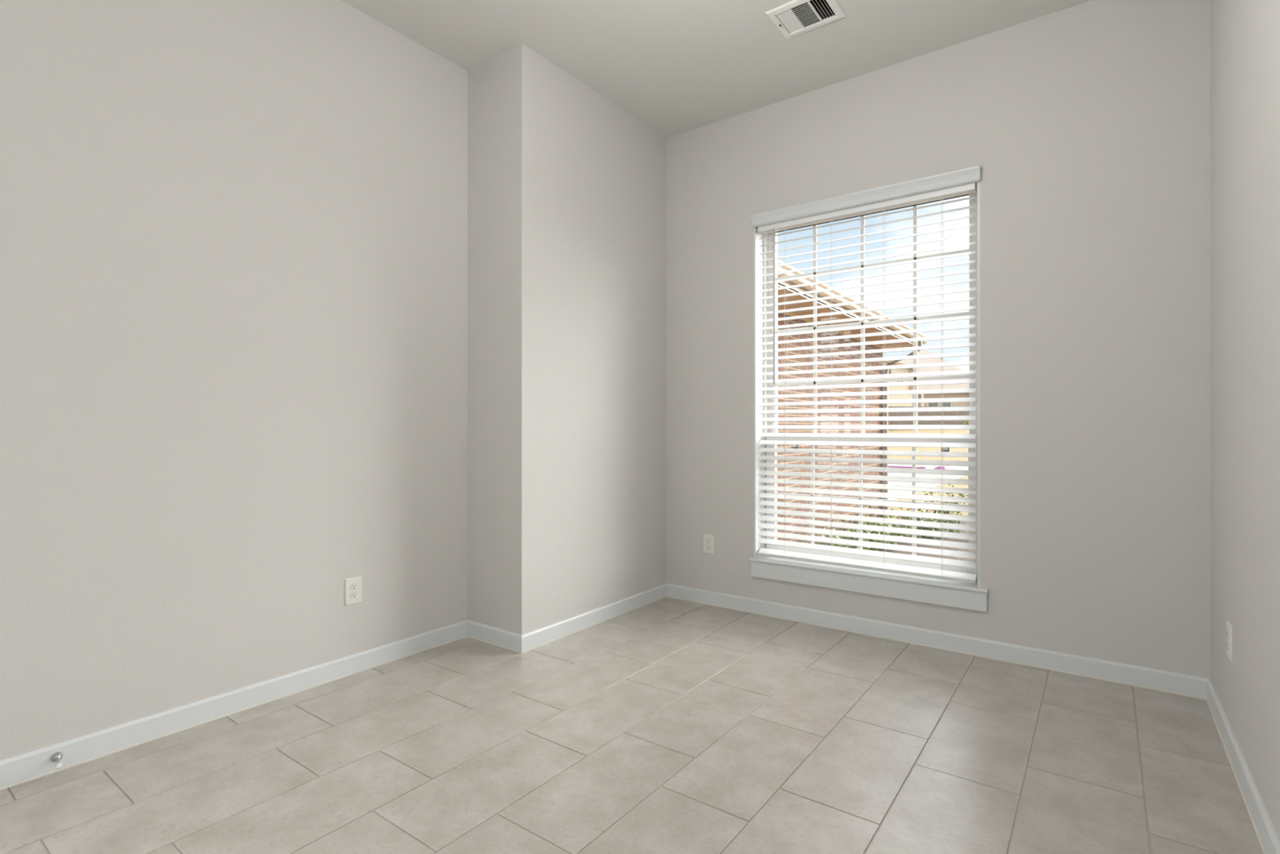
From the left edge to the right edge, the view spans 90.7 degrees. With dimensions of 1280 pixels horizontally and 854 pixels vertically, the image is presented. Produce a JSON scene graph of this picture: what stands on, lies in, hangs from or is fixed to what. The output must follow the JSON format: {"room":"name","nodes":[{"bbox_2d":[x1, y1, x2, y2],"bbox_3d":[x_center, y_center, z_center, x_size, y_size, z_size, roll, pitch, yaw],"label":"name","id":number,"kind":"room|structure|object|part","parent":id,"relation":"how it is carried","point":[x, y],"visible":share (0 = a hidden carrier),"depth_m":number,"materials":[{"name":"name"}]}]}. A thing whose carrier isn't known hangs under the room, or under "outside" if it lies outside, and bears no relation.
{"room":"empty room","nodes":[
{"label":"empty room","id":0,"kind":"room"},
{"bbox_2d":[50,751,62,769],"bbox_3d":[-1.877,1.078,2.044,0.073,0.031,0.030,0,0,39],"label":"door stop","id":1,"kind":"object","parent":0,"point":[56,757],"visible":1,"depth_m":2.05,"materials":[{"name":"grey metal"}]},
{"bbox_2d":[0,0,467,760],"bbox_3d":[-2.274,-0.374,1.670,0.100,3.198,4.604,0,0,36],"label":"wall","id":2,"kind":"structure","parent":0,"point":[233,233],"depth_m":2.45,"materials":[{"name":"white paint"}]},
{"bbox_2d":[0,619,466,790],"bbox_3d":[-2.227,1.081,1.635,0.016,0.086,4.404,0,0,36],"label":"baseboard","id":3,"kind":"structure","parent":2,"relation":"attached to","point":[32,765],"depth_m":2.41,"materials":[{"name":"white paint"}]},
{"bbox_2d":[344,575,361,605],"bbox_3d":[-1.309,0.750,2.893,0.009,0.121,0.080,0,0,36],"label":"wall outlet","id":4,"kind":"object","parent":2,"relation":"attached to","point":[353,586],"visible":1,"depth_m":2.89,"materials":[{"name":"white plastic"}]},
{"bbox_2d":[350,591,357,598],"bbox_3d":[-1.306,0.769,2.891,0.003,0.025,0.036,0,0,36],"label":"receptacle","id":5,"kind":"object","parent":4,"relation":"attached to","point":[353,594],"depth_m":2.89,"materials":[{"name":"grey plastic"}]},
{"bbox_2d":[350,583,357,590],"bbox_3d":[-1.306,0.730,2.891,0.003,0.025,0.036,0,0,36],"label":"receptacle","id":6,"kind":"object","parent":4,"relation":"attached to","point":[353,586],"depth_m":2.89,"materials":[{"name":"grey plastic"}]},
{"bbox_2d":[467,43,521,634],"bbox_3d":[-0.732,-0.373,3.332,0.422,3.198,0.100,0,0,36],"label":"wall","id":7,"kind":"structure","parent":0,"point":[494,85],"depth_m":3.29,"materials":[{"name":"white paint"}]},
{"bbox_2d":[466,619,521,653],"bbox_3d":[-0.760,1.083,3.279,0.438,0.086,0.016,0,0,36],"label":"baseboard","id":8,"kind":"structure","parent":7,"relation":"attached to","point":[508,640],"depth_m":3.27,"materials":[{"name":"white paint"}]},
{"bbox_2d":[521,43,666,634],"bbox_3d":[-0.248,-0.373,3.719,0.100,3.198,1.297,0,0,36],"label":"wall","id":9,"kind":"structure","parent":0,"point":[593,174],"depth_m":3.56,"materials":[{"name":"white paint"}]},
{"bbox_2d":[521,583,666,653],"bbox_3d":[-0.206,1.083,3.678,0.016,0.086,1.313,0,0,36],"label":"baseboard","id":10,"kind":"structure","parent":9,"relation":"attached to","point":[535,638],"depth_m":3.56,"materials":[{"name":"white paint"}]},
{"bbox_2d":[0,596,1263,853],"bbox_3d":[-0.590,1.224,1.238,3.426,0.200,6.001,0,0,36],"label":"floor","id":11,"kind":"structure","parent":0,"point":[667,725],"depth_m":2.13,"materials":[{"name":"beige tile"}]},
{"bbox_2d":[341,0,1091,138],"bbox_3d":[-0.619,-2.024,1.200,3.726,0.200,6.201,0,0,36],"label":"ceiling","id":12,"kind":"structure","parent":0,"point":[677,67],"depth_m":3.12,"materials":[{"name":"white paint"}]},
{"bbox_2d":[764,0,845,39],"bbox_3d":[0.771,-2.013,2.946,0.295,0.210,0.247,0,0,36],"label":"ceiling vent","id":13,"kind":"object","parent":12,"relation":"in","point":[793,18],"visible":1,"depth_m":2.98,"materials":[{"name":"white metal"}]},
{"bbox_2d":[666,0,1210,678],"bbox_3d":[1.325,-0.373,3.494,3.304,3.198,0.200,0,0,36],"label":"wall","id":14,"kind":"structure","parent":0,"point":[1086,126],"depth_m":2.96,"materials":[{"name":"white paint"}]},
{"bbox_2d":[702,533,714,554],"bbox_3d":[0.435,0.744,4.016,0.080,0.121,0.009,0,0,36],"label":"wall outlet","id":15,"kind":"object","parent":14,"relation":"attached to","point":[708,540],"visible":1,"depth_m":4.01,"materials":[{"name":"white plastic"}]},
{"bbox_2d":[749,181,988,612],"bbox_3d":[1.240,-0.184,3.538,1.271,2.173,0.229,0,0,36],"label":"window","id":16,"kind":"structure","parent":14,"relation":"in","point":[960,594],"depth_m":3.52,"materials":[{"name":"white paint"}]},
{"bbox_2d":[750,164,980,583],"bbox_3d":[1.188,-0.251,3.481,1.225,2.055,0.101,0,0,36],"label":"window blind","id":17,"kind":"object","parent":16,"relation":"attached to","point":[959,182],"visible":1,"depth_m":3.43,"materials":[{"name":"white paint"}]},
{"bbox_3d":[0.864,-0.213,3.743,0.004,1.928,0.048,0,0,36],"label":"ladder cord","id":18,"kind":"part","parent":17,"relation":"part of","materials":[{"name":"white fabric"}]},
{"bbox_3d":[1.088,-0.213,3.579,0.004,1.928,0.048,0,0,36],"label":"ladder cord","id":19,"kind":"part","parent":17,"relation":"part of","materials":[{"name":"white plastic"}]},
{"bbox_3d":[1.077,-0.215,3.556,0.002,1.923,0.002,0,0,27],"label":"lift cord","id":20,"kind":"part","parent":17,"relation":"part of","materials":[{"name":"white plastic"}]},
{"bbox_3d":[1.203,0.757,3.499,1.173,0.040,0.053,0,0,36],"label":"rail","id":21,"kind":"part","parent":17,"relation":"part of","materials":[{"name":"white plastic"}]},
{"bbox_3d":[1.538,-0.216,3.217,0.002,1.923,0.002,0,0,27],"label":"lift cord","id":22,"kind":"part","parent":17,"relation":"part of","materials":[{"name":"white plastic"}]},
{"bbox_3d":[1.549,-0.213,3.240,0.004,1.928,0.048,0,0,36],"label":"ladder cord","id":23,"kind":"part","parent":17,"relation":"part of","materials":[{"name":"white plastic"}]},
{"bbox_3d":[1.257,0.410,3.578,1.166,0.728,0.034,0,0,36],"label":"sash","id":24,"kind":"part","parent":16,"relation":"part of","materials":[{"name":"white plastic"}]},
{"bbox_2d":[775,444,968,555],"bbox_3d":[1.260,0.412,3.567,1.064,0.619,0.008,0,0,36],"label":"grille","id":25,"kind":"object","parent":16,"relation":"attached to","point":[944,449],"depth_m":3.64,"materials":[{"name":"white plastic"}]},
{"bbox_2d":[775,205,968,433],"bbox_3d":[1.279,-0.585,3.607,1.076,1.254,0.008,0,0,36],"label":"grille","id":26,"kind":"object","parent":16,"relation":"attached to","point":[915,317],"depth_m":3.61,"materials":[{"name":"white plastic"}]},
{"bbox_3d":[1.282,-0.578,3.613,1.129,1.336,0.033,0,0,36],"label":"sash","id":27,"kind":"part","parent":16,"relation":"part of","materials":[{"name":"white plastic"}]},
{"bbox_2d":[666,582,1208,699],"bbox_3d":[1.261,1.083,3.406,2.704,0.086,0.016,0,0,36],"label":"baseboard","id":28,"kind":"structure","parent":14,"relation":"attached to","point":[1178,683],"depth_m":3.13,"materials":[{"name":"white paint"}]},
{"bbox_2d":[1209,0,1279,840],"bbox_3d":[0.682,-0.375,0.245,0.100,3.198,5.801,0,0,36],"label":"wall","id":29,"kind":"structure","parent":0,"point":[1245,34],"depth_m":1.94,"materials":[{"name":"white paint"}]},
{"bbox_2d":[1226,620,1232,662],"bbox_3d":[2.050,0.744,2.204,0.009,0.121,0.080,0,0,36],"label":"wall outlet","id":30,"kind":"object","parent":29,"relation":"attached to","point":[1228,627],"visible":1,"depth_m":2.19,"materials":[{"name":"white plastic"}]},
{"bbox_2d":[1205,678,1279,853],"bbox_3d":[0.665,1.080,0.319,0.016,0.086,5.701,0,0,36],"label":"baseboard","id":31,"kind":"structure","parent":29,"relation":"attached to","point":[1268,840],"depth_m":1.92,"materials":[{"name":"white paint"}]},
{"label":"outside","id":32,"kind":"structure","parent":0,"visible":0},
{"bbox_2d":[888,429,968,461],"bbox_3d":[57.332,1.057,112.031,280.000,2.300,191.500,0,0,36],"label":"lawn","id":33,"kind":"structure","parent":32,"point":[895,431],"depth_m":31.41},
{"bbox_2d":[882,360,918,406],"bbox_3d":[19.585,-2.735,55.972,7.970,6.800,4.860,0,0,0],"label":"house","id":34,"kind":"structure","parent":33,"relation":"on","point":[884,362],"depth_m":54.00,"materials":[{"name":"beige"}]},
{"bbox_3d":[23.110,-4.011,53.843,0.320,1.550,0.280,0,0,0],"label":"trim","id":35,"kind":"part","parent":34,"relation":"part of","materials":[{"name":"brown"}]},
{"bbox_2d":[888,406,968,430],"bbox_3d":[24.867,-0.480,47.985,15.725,2.180,0.101,0,0,0],"label":"wooden fence","id":36,"kind":"object","parent":33,"relation":"on","point":[921,413],"visible":0.13,"depth_m":48.01,"materials":[{"name":"brown wood"}]},
{"bbox_3d":[18.120,-0.505,48.016,2.230,2.130,0.030,0,0,0],"label":"fence panel","id":37,"kind":"part","parent":36,"relation":"part of","materials":[{"name":"brown wood"}]},
{"bbox_3d":[20.360,-0.505,48.016,2.230,2.129,0.029,0,0,0],"label":"fence panel","id":38,"kind":"part","parent":36,"relation":"part of","materials":[{"name":"brown wood"}]},
{"bbox_3d":[22.600,-0.503,48.016,2.230,2.125,0.030,0,0,0],"label":"fence panel","id":39,"kind":"part","parent":36,"relation":"part of","materials":[{"name":"brown wood"}]},
{"bbox_3d":[24.840,-0.505,48.015,2.230,2.129,0.030,0,0,0],"label":"fence panel","id":40,"kind":"part","parent":36,"relation":"part of","materials":[{"name":"brown wood"}]},
{"bbox_2d":[897,351,968,406],"bbox_3d":[28.750,-3.751,67.778,12.100,8.650,11.650,0,0,0],"label":"house","id":41,"kind":"structure","parent":33,"relation":"on","point":[935,360],"depth_m":62.61,"materials":[{"name":"beige brick"}]},
{"bbox_3d":[27.750,-1.460,62.221,0.240,3.860,0.240,0,0,0],"label":"porch post","id":42,"kind":"part","parent":41,"relation":"part of","materials":[{"name":"beige wood"}]},
{"bbox_3d":[28.990,-1.945,62.596,0.940,1.630,0.030,0,0,0],"label":"pane","id":43,"kind":"part","parent":41,"relation":"part of","materials":[{"name":"grey glass"}]},
{"bbox_3d":[30.285,-1.945,62.596,0.930,1.630,0.030,0,0,0],"label":"pane","id":44,"kind":"part","parent":41,"relation":"part of","materials":[{"name":"grey glass"}]},
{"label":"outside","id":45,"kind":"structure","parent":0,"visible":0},
{"bbox_2d":[888,475,968,519],"bbox_3d":[2.974,1.533,12.512,50.000,0.300,16.299,0,0,36],"label":"lawn","id":46,"kind":"structure","parent":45,"point":[957,486],"depth_m":12.69,"materials":[{"name":"plant"}]},
{"bbox_2d":[777,259,928,545],"bbox_3d":[-0.152,-0.555,8.184,6.078,3.970,5.519,0,0,36],"label":"neighboring house","id":47,"kind":"structure","parent":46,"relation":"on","point":[810,280],"depth_m":6.67,"materials":[{"name":"brown brick"}]},
{"bbox_2d":[877,511,968,560],"bbox_3d":[3.107,1.423,6.774,1.800,0.112,7.199,0,0,36],"label":"planting bed","id":48,"kind":"object","parent":46,"relation":"on","point":[961,522],"visible":0.14,"depth_m":7.18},
{"bbox_2d":[814,521,870,549],"bbox_3d":[1.793,1.103,5.602,0.523,0.573,0.815,0,0,9],"label":"shrub","id":49,"kind":"object","parent":48,"relation":"on","point":[855,522],"visible":0.07,"depth_m":5.60,"materials":[{"name":"green plant"}]},
{"bbox_2d":[825,505,902,551],"bbox_3d":[2.270,1.095,6.389,0.842,0.592,0.540,0,0,2],"label":"shrub","id":50,"kind":"object","parent":48,"relation":"on","point":[869,506],"visible":0.12,"depth_m":6.38,"materials":[{"name":"green plant"}]},
{"bbox_2d":[848,507,911,551],"bbox_3d":[2.779,1.161,7.083,0.727,0.469,0.788,0,0,2],"label":"shrub","id":51,"kind":"object","parent":48,"relation":"on","point":[877,515],"visible":0.13,"depth_m":7.10,"materials":[{"name":"green plant"}]},
{"bbox_2d":[888,507,960,540],"bbox_3d":[3.541,1.171,7.737,0.750,0.446,0.692,0,0,-5],"label":"shrub","id":52,"kind":"object","parent":48,"relation":"on","point":[907,509],"visible":0.23,"depth_m":7.61,"materials":[{"name":"green plant"}]},
{"bbox_2d":[917,484,968,515],"bbox_3d":[4.451,1.101,9.264,0.733,0.587,0.827,0,0,18],"label":"shrub","id":53,"kind":"object","parent":48,"relation":"on","point":[931,493],"visible":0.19,"depth_m":9.22,"materials":[{"name":"green plant"}]},
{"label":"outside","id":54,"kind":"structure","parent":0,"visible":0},
{"bbox_2d":[888,463,968,470],"bbox_3d":[10.305,1.535,22.513,130.000,0.310,8.500,0,0,36],"label":"street","id":55,"kind":"structure","parent":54,"point":[959,468],"depth_m":22.05,"materials":[{"name":"concrete"}]},
{"bbox_2d":[888,465,925,468],"bbox_3d":[8.711,1.344,21.201,1.580,0.087,0.087,0,0,36],"label":"pipe","id":56,"kind":"object","parent":55,"relation":"on","point":[890,466],"visible":0.58,"depth_m":21.07,"materials":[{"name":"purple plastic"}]},
{"bbox_2d":[933,466,945,469],"bbox_3d":[9.640,1.319,20.335,0.317,0.120,0.179,0,0,36],"label":"bag","id":57,"kind":"object","parent":55,"relation":"on","point":[938,467],"visible":0.62,"depth_m":20.27,"materials":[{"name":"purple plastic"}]},
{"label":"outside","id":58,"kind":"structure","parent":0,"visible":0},
{"bbox_2d":[888,472,965,500],"bbox_3d":[3.614,1.477,15.204,5.850,0.215,11.200,0,0,36],"label":"driveway","id":59,"kind":"structure","parent":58,"point":[902,474],"depth_m":15.73,"materials":[{"name":"concrete"}]}
]}

